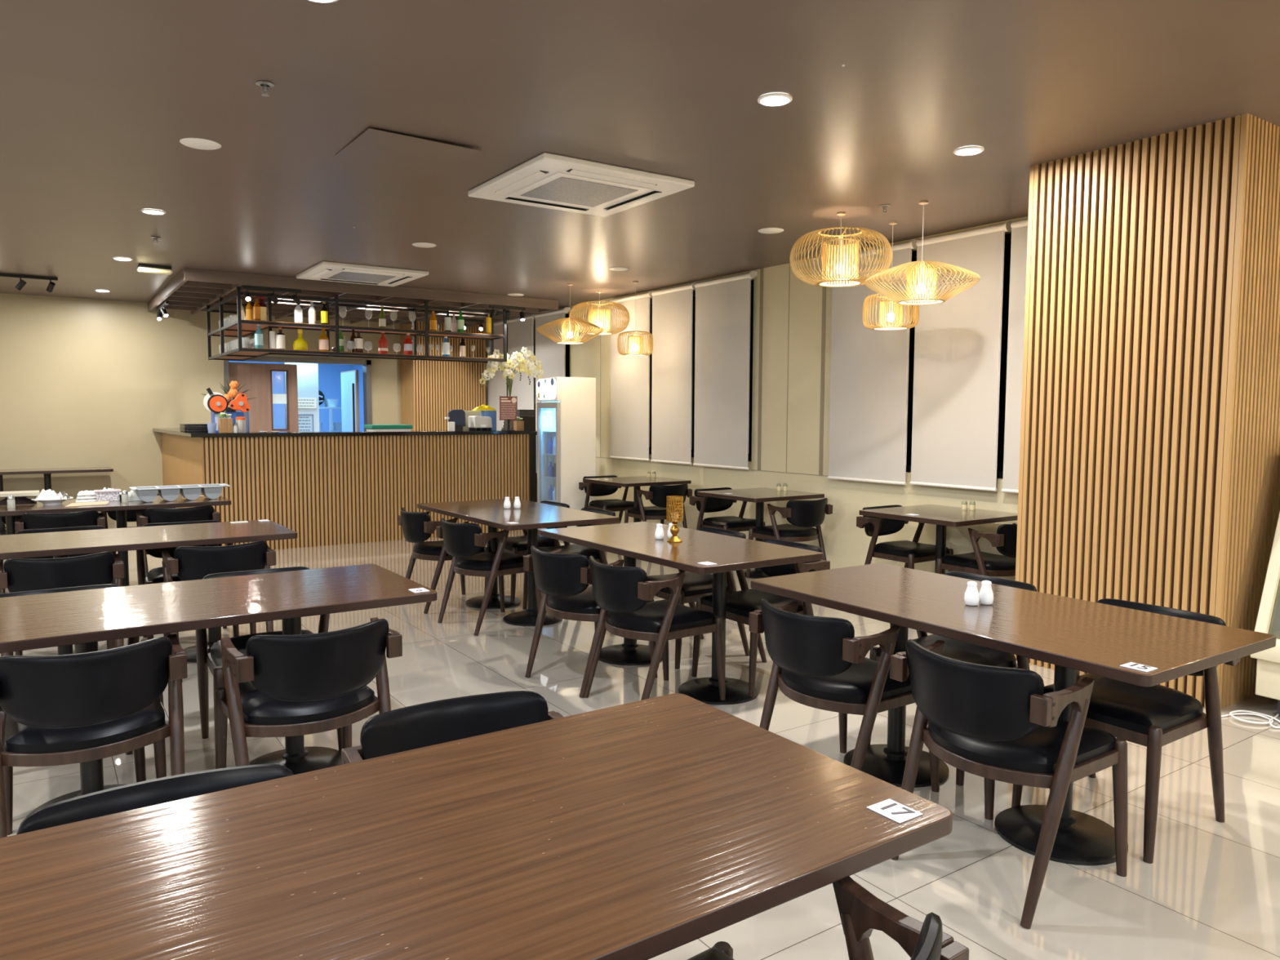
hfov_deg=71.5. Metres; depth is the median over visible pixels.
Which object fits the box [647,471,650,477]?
salt shaker
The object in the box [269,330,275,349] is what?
bottle
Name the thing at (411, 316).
bowl
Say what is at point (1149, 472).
pillar
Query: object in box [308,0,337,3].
recessed light
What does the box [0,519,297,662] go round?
dining table
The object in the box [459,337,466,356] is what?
bottle
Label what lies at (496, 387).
roller blind
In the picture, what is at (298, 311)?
bottle
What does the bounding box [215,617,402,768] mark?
dining chair
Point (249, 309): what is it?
bottle
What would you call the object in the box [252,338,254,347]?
tumbler
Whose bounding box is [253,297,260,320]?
bottle
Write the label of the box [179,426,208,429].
tray
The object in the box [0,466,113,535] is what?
dining table
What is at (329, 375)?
wall
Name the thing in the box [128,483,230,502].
tray
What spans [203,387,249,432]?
juicer
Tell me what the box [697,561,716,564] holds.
table number card
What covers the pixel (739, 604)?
dining chair
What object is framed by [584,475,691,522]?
dining table
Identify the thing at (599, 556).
dining chair
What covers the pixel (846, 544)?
wall
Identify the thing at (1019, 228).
roller blind
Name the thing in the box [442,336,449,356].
bottle
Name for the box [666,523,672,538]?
pepper shaker
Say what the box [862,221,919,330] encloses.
pendant lamp
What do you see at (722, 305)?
roller blind
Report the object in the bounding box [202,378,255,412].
flower arrangement
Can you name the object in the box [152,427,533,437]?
countertop
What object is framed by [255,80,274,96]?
sprinkler
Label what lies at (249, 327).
wood shelf
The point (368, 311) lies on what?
bowl
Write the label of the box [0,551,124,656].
dining chair
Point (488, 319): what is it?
bottle
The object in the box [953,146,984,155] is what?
recessed light
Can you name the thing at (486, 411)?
crate
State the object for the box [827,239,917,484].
roller blind
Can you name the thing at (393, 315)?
bowl
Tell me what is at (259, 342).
bottle
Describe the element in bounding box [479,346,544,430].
orchid plant
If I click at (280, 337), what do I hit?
bottle
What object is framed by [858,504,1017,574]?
dining table
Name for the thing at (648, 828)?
dining table
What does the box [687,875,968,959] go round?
dining chair
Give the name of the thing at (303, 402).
notice board
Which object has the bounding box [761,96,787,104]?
diffuser
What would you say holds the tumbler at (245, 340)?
on the rack
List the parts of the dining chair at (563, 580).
leg, armrest, backrest, seat frame, leg, seat, leg, armrest, leg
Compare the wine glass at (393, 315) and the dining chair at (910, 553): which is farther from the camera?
the wine glass at (393, 315)
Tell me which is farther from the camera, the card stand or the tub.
the tub
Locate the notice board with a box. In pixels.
[297,397,316,408]
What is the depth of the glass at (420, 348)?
10.50 m
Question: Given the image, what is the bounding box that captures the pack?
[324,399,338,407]
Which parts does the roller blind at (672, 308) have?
pull chain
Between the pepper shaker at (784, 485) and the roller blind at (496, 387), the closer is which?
the pepper shaker at (784, 485)
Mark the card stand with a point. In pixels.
(451, 424)
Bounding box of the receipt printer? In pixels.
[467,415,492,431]
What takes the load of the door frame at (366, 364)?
in the wall at (84, 382)
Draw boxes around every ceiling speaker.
[179,137,221,150]
[412,242,435,247]
[507,293,524,296]
[608,266,628,271]
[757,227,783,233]
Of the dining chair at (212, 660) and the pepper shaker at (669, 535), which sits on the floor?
the dining chair at (212, 660)
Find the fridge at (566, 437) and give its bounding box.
[535,377,595,530]
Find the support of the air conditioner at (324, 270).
attached to the ceiling
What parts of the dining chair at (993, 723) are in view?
leg, armrest, backrest, leg, seat frame, seat, leg, armrest, leg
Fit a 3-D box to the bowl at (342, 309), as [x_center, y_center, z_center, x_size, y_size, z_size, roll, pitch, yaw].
[-3.343,-1.886,9.998,0.085,0.129,0.084,-3,5,-34]
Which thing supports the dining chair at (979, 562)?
on the floor
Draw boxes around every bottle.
[240,298,244,319]
[245,300,253,319]
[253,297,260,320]
[254,324,263,348]
[258,296,266,320]
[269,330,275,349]
[275,327,285,349]
[293,304,302,323]
[293,328,307,350]
[308,301,315,324]
[319,327,328,351]
[320,302,328,324]
[338,329,343,351]
[342,335,347,351]
[350,329,355,352]
[354,330,363,352]
[378,305,386,328]
[378,331,387,353]
[404,333,412,355]
[430,311,436,331]
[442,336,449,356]
[444,311,451,332]
[451,312,457,332]
[457,311,464,333]
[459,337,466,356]
[485,314,491,333]
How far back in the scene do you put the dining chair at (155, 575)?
5.58 m
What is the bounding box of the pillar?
[1013,113,1279,709]
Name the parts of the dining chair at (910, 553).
armrest, leg, backrest, seat frame, leg, seat, leg, leg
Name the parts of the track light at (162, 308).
rail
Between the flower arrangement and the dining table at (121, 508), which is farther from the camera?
the flower arrangement
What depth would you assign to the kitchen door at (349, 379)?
13.64 m
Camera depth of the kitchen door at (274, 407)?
12.59 m
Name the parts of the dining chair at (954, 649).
leg, leg, seat, seat frame, leg, backrest, leg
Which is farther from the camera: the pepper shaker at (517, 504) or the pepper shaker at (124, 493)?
the pepper shaker at (124, 493)
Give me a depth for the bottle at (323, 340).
9.87 m
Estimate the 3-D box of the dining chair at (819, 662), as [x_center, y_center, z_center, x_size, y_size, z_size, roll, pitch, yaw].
[0.780,0.838,3.462,0.599,0.742,0.556,-3,5,-34]
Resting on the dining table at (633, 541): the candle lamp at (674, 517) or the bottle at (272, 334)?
the candle lamp at (674, 517)
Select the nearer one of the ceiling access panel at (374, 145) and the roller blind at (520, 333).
the ceiling access panel at (374, 145)
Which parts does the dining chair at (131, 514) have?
leg, backrest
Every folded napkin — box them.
[75,497,96,502]
[76,494,96,498]
[77,490,97,495]
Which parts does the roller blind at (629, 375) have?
pull chain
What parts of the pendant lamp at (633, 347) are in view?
lamp shade, lamp shade, cord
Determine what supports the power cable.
on the floor
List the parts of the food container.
lid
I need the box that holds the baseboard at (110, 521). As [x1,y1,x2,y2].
[4,518,136,529]
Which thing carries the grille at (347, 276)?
attached to the air conditioner at (324, 270)
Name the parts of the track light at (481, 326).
rail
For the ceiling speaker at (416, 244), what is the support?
attached to the ceiling
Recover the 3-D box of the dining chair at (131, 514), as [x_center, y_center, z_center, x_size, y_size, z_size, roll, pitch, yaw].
[-4.265,0.510,7.590,0.556,0.742,0.599,-3,5,-34]
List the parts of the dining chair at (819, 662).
leg, armrest, backrest, leg, seat frame, seat, armrest, leg, leg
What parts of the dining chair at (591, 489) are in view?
armrest, leg, backrest, seat frame, seat, leg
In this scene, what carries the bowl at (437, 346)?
on the glass at (437, 346)
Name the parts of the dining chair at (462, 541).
leg, armrest, backrest, seat, leg, seat frame, armrest, leg, leg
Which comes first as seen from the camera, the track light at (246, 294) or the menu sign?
the track light at (246, 294)
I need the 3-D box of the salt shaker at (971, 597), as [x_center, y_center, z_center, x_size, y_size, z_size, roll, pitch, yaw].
[1.237,0.421,3.311,0.054,0.088,0.054,-3,5,-34]
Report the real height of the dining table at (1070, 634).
0.750 m
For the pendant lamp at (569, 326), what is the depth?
9.71 m
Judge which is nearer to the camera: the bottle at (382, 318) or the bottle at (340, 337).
the bottle at (340, 337)
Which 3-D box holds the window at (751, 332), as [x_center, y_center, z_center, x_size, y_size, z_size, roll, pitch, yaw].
[0.507,-1.175,9.978,0.080,1.820,2.540,-3,5,-34]
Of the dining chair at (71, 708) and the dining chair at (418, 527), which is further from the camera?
the dining chair at (418, 527)
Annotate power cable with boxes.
[1221,710,1279,728]
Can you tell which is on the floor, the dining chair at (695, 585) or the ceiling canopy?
the dining chair at (695, 585)
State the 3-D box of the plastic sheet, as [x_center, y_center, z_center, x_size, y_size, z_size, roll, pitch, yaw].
[-4.019,0.108,7.129,0.189,0.104,0.168,-3,5,-34]
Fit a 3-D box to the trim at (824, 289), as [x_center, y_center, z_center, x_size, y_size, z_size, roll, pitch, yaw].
[0.394,-1.170,9.925,0.008,1.983,4.740,-3,5,-34]
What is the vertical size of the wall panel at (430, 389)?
2.880 m
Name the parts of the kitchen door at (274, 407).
glass panel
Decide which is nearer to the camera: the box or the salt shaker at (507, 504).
the salt shaker at (507, 504)
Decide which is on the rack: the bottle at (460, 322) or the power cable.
the bottle at (460, 322)
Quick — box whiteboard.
[297,413,313,431]
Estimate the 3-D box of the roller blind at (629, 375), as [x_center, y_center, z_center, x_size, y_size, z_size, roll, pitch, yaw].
[-0.101,-1.217,10.571,0.095,1.948,0.852,-3,5,-34]
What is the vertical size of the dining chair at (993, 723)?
0.742 m
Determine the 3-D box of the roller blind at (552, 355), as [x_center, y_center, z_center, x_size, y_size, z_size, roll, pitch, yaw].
[-1.213,-1.345,12.198,0.095,1.943,0.862,-3,5,-34]
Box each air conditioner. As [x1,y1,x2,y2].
[296,261,428,286]
[467,152,694,217]
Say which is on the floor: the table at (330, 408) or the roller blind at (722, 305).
the table at (330, 408)
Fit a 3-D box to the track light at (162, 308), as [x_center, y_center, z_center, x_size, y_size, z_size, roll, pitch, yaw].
[-5.854,-2.058,10.890,0.079,0.162,1.032,-3,5,-34]
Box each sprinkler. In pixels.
[150,236,160,244]
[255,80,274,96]
[879,204,890,213]
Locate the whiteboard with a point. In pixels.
(305, 422)
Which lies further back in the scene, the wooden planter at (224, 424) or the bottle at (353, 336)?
the bottle at (353, 336)
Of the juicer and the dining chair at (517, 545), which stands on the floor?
the dining chair at (517, 545)
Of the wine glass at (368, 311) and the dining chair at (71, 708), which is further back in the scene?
the wine glass at (368, 311)
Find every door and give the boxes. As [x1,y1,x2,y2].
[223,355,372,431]
[228,362,298,431]
[340,369,359,431]
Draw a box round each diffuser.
[143,210,162,213]
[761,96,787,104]
[956,148,980,154]
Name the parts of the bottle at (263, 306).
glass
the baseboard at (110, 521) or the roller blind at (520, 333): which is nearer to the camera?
the baseboard at (110, 521)
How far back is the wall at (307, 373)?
13.41 m
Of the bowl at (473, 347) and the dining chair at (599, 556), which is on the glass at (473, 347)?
the bowl at (473, 347)
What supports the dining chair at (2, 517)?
on the floor
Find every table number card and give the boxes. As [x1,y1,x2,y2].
[408,587,429,592]
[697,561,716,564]
[866,798,922,823]
[1120,662,1157,671]
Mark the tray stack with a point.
(187, 427)
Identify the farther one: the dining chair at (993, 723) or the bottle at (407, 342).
the bottle at (407, 342)
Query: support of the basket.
on the dining table at (121, 508)
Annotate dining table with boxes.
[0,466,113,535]
[0,493,231,592]
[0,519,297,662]
[0,564,437,817]
[0,693,952,959]
[417,497,619,626]
[540,521,822,704]
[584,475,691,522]
[697,487,824,578]
[750,563,1275,865]
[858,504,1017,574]
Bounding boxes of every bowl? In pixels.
[338,306,346,318]
[364,307,372,319]
[389,309,397,321]
[408,311,416,322]
[428,344,433,350]
[435,344,439,351]
[470,345,475,351]
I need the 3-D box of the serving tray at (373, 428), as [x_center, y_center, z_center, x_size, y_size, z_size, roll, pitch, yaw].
[-2.930,-0.606,10.355,0.480,0.075,0.300,-3,5,-34]
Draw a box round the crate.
[472,404,496,430]
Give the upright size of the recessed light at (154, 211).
0.009 m
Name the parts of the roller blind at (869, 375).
pull chain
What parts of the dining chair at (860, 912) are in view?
seat, leg, leg, armrest, backrest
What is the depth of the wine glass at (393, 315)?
10.29 m
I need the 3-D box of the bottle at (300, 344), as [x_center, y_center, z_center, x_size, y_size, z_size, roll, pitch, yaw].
[-3.731,-1.537,9.760,0.158,0.235,0.158,-3,5,-34]
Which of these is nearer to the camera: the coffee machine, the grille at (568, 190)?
the grille at (568, 190)
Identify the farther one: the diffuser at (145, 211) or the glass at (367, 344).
the glass at (367, 344)
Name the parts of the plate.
dish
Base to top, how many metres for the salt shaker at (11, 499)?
0.092 m
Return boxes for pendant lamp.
[537,283,603,344]
[568,290,629,334]
[617,280,653,355]
[789,211,892,287]
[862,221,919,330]
[864,200,980,305]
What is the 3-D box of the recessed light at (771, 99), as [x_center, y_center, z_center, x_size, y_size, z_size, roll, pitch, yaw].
[0.610,-1.720,4.023,0.156,0.009,0.156,-3,5,-34]
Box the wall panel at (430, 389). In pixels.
[400,320,486,430]
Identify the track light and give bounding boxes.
[0,272,57,292]
[155,301,168,320]
[243,285,301,305]
[451,317,484,330]
[488,305,525,320]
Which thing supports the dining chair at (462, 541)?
on the floor
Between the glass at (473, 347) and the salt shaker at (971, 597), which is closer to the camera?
the salt shaker at (971, 597)
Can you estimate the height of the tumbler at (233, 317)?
0.126 m
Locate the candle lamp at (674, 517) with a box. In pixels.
[666,495,683,542]
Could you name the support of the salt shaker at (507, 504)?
on the dining table at (531, 516)
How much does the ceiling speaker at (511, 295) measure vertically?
0.009 m
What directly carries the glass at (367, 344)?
on the rack
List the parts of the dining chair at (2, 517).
backrest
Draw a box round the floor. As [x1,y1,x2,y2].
[0,522,1279,959]
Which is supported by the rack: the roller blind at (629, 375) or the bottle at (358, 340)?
the bottle at (358, 340)
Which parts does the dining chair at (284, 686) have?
leg, leg, armrest, seat, seat frame, backrest, leg, leg, armrest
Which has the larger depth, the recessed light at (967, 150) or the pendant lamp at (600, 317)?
the pendant lamp at (600, 317)
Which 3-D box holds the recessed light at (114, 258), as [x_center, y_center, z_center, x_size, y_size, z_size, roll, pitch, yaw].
[-4.820,-2.058,8.284,0.156,0.009,0.156,-3,5,-34]
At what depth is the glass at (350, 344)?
10.00 m
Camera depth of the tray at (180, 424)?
9.53 m
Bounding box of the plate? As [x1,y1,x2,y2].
[31,488,73,505]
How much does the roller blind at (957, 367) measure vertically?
1.968 m
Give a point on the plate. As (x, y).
(48, 497)
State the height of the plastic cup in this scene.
0.100 m
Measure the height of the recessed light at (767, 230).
0.009 m
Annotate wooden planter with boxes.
[217,412,233,432]
[513,416,524,431]
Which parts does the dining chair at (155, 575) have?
leg, leg, seat, backrest, leg, leg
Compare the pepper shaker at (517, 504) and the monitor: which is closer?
the pepper shaker at (517, 504)
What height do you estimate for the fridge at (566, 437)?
1.875 m
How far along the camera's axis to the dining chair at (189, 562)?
4.83 m
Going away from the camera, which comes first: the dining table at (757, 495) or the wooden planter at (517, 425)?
the dining table at (757, 495)
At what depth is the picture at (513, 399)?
10.97 m
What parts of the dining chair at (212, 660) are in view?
leg, seat frame, leg, backrest, seat, leg, leg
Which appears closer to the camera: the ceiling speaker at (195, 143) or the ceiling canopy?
the ceiling speaker at (195, 143)
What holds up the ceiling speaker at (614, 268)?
attached to the ceiling
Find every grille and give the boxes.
[328,271,395,283]
[520,177,638,207]
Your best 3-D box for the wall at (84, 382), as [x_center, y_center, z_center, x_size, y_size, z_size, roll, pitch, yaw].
[-7.448,-0.841,11.120,12.250,2.880,0.120,-3,5,-34]
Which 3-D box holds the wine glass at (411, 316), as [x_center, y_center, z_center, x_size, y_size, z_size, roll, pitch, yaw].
[-2.678,-1.870,10.454,0.085,0.224,0.084,-3,5,-34]
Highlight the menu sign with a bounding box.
[498,395,517,431]
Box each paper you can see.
[65,501,110,506]
[230,520,248,523]
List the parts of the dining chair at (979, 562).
leg, seat frame, seat, leg, armrest, backrest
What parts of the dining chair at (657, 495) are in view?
leg, leg, armrest, seat frame, seat, backrest, leg, armrest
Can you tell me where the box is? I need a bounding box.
[462,410,480,430]
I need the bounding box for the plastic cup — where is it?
[207,422,216,432]
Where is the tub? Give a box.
[333,422,342,430]
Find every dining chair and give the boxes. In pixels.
[0,515,22,572]
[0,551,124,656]
[0,583,146,782]
[0,634,187,838]
[14,509,105,533]
[15,525,116,655]
[16,764,293,834]
[100,493,175,528]
[136,505,219,577]
[136,520,239,639]
[161,540,275,682]
[195,566,342,751]
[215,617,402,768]
[341,690,563,764]
[398,507,492,613]
[435,517,542,635]
[484,500,569,603]
[522,507,620,618]
[523,545,657,697]
[578,475,641,522]
[583,555,725,700]
[624,483,692,528]
[635,526,749,669]
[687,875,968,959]
[688,487,764,540]
[691,538,830,699]
[746,497,832,577]
[749,598,939,792]
[856,505,953,571]
[866,571,1036,785]
[889,639,1127,928]
[935,523,1017,576]
[1011,598,1240,863]
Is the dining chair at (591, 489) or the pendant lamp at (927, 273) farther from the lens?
the dining chair at (591, 489)
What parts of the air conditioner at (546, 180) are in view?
frame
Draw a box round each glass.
[338,306,346,325]
[346,341,355,352]
[364,307,372,327]
[364,341,372,352]
[389,309,397,328]
[392,343,400,354]
[408,311,416,329]
[416,344,424,355]
[428,344,433,355]
[435,344,439,355]
[449,345,453,356]
[470,345,475,357]
[485,346,490,355]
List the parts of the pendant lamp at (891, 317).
lamp shade, bulb, lamp shade, cord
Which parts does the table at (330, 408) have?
shelf, post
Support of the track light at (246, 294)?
attached to the ceiling canopy
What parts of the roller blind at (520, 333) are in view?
pull chain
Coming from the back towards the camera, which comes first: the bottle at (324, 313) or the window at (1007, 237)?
the bottle at (324, 313)
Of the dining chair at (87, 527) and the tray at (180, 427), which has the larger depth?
the tray at (180, 427)
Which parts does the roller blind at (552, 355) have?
pull chain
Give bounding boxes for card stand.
[448,422,454,431]
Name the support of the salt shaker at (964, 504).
on the dining table at (943, 516)
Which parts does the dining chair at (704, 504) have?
armrest, leg, backrest, leg, seat frame, seat, leg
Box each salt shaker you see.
[7,495,15,508]
[232,423,237,432]
[503,496,511,508]
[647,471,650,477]
[654,523,664,539]
[776,483,781,490]
[960,500,967,510]
[964,581,979,605]
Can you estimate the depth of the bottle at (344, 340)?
10.07 m
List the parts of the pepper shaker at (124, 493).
lid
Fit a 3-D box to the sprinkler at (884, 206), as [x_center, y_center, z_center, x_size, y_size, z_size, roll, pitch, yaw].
[1.669,-1.846,6.059,0.076,0.050,0.076,-3,5,-34]
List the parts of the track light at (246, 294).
rail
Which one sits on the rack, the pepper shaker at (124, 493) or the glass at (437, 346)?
the glass at (437, 346)
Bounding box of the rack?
[206,286,506,362]
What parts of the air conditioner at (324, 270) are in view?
frame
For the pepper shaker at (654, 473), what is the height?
0.069 m
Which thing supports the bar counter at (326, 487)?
on the floor
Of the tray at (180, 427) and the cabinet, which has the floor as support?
the cabinet
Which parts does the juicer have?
handle, plate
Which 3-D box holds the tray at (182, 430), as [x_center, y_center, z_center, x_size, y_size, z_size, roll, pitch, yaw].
[-4.807,-0.542,9.720,0.360,0.023,0.440,-3,5,-34]
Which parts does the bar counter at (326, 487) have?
panel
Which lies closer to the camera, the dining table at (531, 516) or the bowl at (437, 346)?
the dining table at (531, 516)
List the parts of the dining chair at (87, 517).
armrest, armrest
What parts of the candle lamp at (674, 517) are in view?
stem, lamp shade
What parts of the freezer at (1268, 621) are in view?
slanted frame, slanted glass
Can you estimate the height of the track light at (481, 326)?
0.159 m
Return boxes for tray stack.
[179,423,208,431]
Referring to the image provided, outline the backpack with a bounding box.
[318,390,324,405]
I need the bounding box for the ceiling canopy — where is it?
[147,267,558,327]
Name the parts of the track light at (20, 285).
rail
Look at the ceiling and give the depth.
4.27 m
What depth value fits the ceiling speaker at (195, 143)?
4.71 m
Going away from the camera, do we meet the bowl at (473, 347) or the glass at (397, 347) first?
the glass at (397, 347)
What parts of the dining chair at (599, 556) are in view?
leg, leg, seat, seat frame, backrest, leg, armrest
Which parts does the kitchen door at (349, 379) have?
pull handle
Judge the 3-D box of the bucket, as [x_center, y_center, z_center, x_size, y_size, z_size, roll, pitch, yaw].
[-5.326,-0.879,14.643,0.189,0.130,0.189,-3,5,-34]
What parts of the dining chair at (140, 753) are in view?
backrest, leg, leg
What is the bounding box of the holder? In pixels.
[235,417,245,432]
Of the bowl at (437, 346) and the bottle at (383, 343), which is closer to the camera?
the bottle at (383, 343)
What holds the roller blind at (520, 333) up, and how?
attached to the window at (567, 346)
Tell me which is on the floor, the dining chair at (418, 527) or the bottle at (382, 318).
the dining chair at (418, 527)
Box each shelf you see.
[214,320,503,338]
[217,347,503,361]
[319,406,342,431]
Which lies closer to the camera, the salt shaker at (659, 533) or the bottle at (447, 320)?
the salt shaker at (659, 533)
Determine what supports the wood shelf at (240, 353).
attached to the rack
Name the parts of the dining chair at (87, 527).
leg, backrest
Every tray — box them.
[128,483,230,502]
[179,423,207,426]
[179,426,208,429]
[179,429,208,431]
[364,424,413,428]
[364,424,413,431]
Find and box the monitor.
[444,408,466,431]
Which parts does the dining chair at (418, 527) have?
leg, armrest, backrest, leg, armrest, seat, seat frame, leg, leg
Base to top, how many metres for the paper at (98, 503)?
0.015 m
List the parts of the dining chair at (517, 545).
leg, seat frame, leg, leg, seat, leg, backrest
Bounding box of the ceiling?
[0,0,1279,308]
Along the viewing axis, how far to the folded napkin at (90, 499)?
6.98 m
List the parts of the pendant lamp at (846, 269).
lamp shade, bulb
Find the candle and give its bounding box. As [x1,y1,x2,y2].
[671,512,678,520]
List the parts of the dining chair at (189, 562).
armrest, leg, backrest, leg, leg, armrest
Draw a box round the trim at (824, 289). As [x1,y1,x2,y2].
[596,255,827,476]
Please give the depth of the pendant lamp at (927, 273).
5.89 m
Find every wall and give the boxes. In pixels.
[0,293,401,519]
[228,360,364,431]
[283,362,319,431]
[485,216,1028,580]
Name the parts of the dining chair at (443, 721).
armrest, armrest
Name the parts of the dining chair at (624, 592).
leg, backrest, seat frame, leg, armrest, seat, leg, leg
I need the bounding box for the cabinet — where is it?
[529,431,537,502]
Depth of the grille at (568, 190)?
5.54 m
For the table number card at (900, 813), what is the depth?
1.58 m
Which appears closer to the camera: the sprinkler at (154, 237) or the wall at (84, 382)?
the sprinkler at (154, 237)
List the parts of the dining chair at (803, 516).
leg, leg, armrest, seat, seat frame, backrest, leg, armrest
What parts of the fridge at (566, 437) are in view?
handle, door glass, door frame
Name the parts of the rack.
post, post, post, post, post, post, post, rail, rail, rail, post, post, post, post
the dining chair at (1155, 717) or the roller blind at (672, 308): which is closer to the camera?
the dining chair at (1155, 717)
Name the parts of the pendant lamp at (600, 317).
lamp shade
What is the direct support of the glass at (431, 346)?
on the rack
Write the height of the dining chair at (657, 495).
0.742 m
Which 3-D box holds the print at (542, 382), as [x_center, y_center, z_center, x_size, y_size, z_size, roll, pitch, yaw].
[-1.101,-1.133,10.366,0.002,0.098,0.395,-3,5,-34]
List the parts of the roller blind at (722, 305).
pull chain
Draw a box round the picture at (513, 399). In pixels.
[511,397,516,403]
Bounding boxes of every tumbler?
[231,314,237,323]
[241,337,249,347]
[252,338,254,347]
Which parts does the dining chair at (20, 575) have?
armrest, leg, backrest, leg, leg, armrest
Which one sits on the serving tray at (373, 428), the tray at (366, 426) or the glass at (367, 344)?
the tray at (366, 426)
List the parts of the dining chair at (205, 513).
armrest, leg, backrest, armrest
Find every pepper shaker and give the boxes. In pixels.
[121,490,128,502]
[513,496,520,508]
[652,471,656,477]
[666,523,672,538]
[782,483,787,490]
[968,500,975,510]
[978,580,993,604]
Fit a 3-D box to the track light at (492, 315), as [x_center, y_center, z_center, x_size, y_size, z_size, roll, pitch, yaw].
[-1.615,-2.037,10.852,0.472,0.163,0.094,-3,5,-34]
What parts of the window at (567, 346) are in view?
frame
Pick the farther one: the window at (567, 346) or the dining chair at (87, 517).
the window at (567, 346)
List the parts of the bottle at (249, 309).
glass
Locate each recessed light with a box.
[94,289,110,292]
[113,257,132,261]
[141,208,165,214]
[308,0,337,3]
[757,93,792,106]
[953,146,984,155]
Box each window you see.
[506,313,569,417]
[648,280,753,461]
[906,233,1011,478]
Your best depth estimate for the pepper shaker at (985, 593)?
3.31 m
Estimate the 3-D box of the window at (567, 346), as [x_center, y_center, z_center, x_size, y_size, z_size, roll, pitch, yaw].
[-1.599,-1.412,13.059,0.080,1.820,2.700,-3,5,-34]
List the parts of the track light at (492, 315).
rail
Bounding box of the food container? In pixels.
[0,490,39,506]
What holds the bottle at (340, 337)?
on the rack
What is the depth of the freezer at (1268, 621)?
4.30 m
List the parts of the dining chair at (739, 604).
leg, leg, seat, seat frame, leg, backrest, leg, armrest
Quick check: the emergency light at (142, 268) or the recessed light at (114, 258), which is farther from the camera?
the emergency light at (142, 268)
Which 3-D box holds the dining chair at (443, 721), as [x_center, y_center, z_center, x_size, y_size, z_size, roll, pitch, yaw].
[-0.346,0.939,2.036,0.556,0.742,0.599,-2,5,-30]
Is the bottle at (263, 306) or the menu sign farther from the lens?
the menu sign
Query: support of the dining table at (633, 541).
on the floor
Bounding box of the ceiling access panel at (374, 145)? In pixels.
[335,128,480,173]
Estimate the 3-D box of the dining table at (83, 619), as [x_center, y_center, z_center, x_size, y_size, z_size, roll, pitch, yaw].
[-1.685,0.822,3.420,1.605,0.750,0.810,-3,5,-34]
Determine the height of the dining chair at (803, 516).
0.742 m
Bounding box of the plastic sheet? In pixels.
[128,489,142,501]
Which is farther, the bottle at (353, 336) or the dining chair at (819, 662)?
the bottle at (353, 336)
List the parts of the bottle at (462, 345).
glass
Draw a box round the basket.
[93,487,120,501]
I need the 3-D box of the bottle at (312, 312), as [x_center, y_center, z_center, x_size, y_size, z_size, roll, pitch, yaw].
[-3.620,-1.841,9.812,0.077,0.255,0.077,-3,5,-34]
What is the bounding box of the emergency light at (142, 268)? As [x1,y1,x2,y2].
[137,263,173,275]
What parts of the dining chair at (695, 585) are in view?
leg, seat, leg, seat frame, backrest, leg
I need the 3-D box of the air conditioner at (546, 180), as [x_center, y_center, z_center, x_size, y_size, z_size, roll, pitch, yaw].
[-0.385,-1.817,5.568,1.040,0.052,1.040,-3,5,-34]
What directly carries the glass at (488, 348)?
on the rack
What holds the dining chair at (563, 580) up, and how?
on the floor
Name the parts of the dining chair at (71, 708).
leg, leg, seat, seat frame, backrest, leg, leg, armrest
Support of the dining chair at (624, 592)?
on the floor
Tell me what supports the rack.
hanging from the ceiling canopy
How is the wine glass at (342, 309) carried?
on the rack
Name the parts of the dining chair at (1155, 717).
leg, leg, seat, seat frame, leg, backrest, leg, armrest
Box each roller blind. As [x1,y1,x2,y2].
[485,320,507,430]
[506,313,537,409]
[534,306,569,431]
[609,290,655,461]
[650,282,697,465]
[693,271,757,470]
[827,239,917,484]
[909,220,1012,491]
[1001,218,1028,493]
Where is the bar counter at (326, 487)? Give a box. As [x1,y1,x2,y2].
[152,427,533,549]
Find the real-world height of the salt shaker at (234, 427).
0.098 m
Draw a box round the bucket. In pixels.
[319,422,322,431]
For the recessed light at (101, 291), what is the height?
0.009 m
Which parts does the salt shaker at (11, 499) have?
lid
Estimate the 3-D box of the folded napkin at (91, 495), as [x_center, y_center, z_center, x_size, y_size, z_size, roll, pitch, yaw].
[-4.369,0.124,7.024,0.147,0.035,0.115,-3,5,-34]
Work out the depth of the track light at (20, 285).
9.30 m
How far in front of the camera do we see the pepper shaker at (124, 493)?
6.92 m
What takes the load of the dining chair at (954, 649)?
on the floor
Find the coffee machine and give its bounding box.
[516,409,535,431]
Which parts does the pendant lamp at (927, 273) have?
lamp shade, bulb, lamp shade, cord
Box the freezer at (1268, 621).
[1249,511,1279,716]
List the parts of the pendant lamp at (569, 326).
lamp shade, lamp shade, cord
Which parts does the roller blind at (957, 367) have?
pull chain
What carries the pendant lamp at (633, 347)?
hanging from the ceiling
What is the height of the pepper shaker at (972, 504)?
0.069 m
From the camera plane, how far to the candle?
4.92 m
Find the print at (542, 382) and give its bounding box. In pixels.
[537,377,553,386]

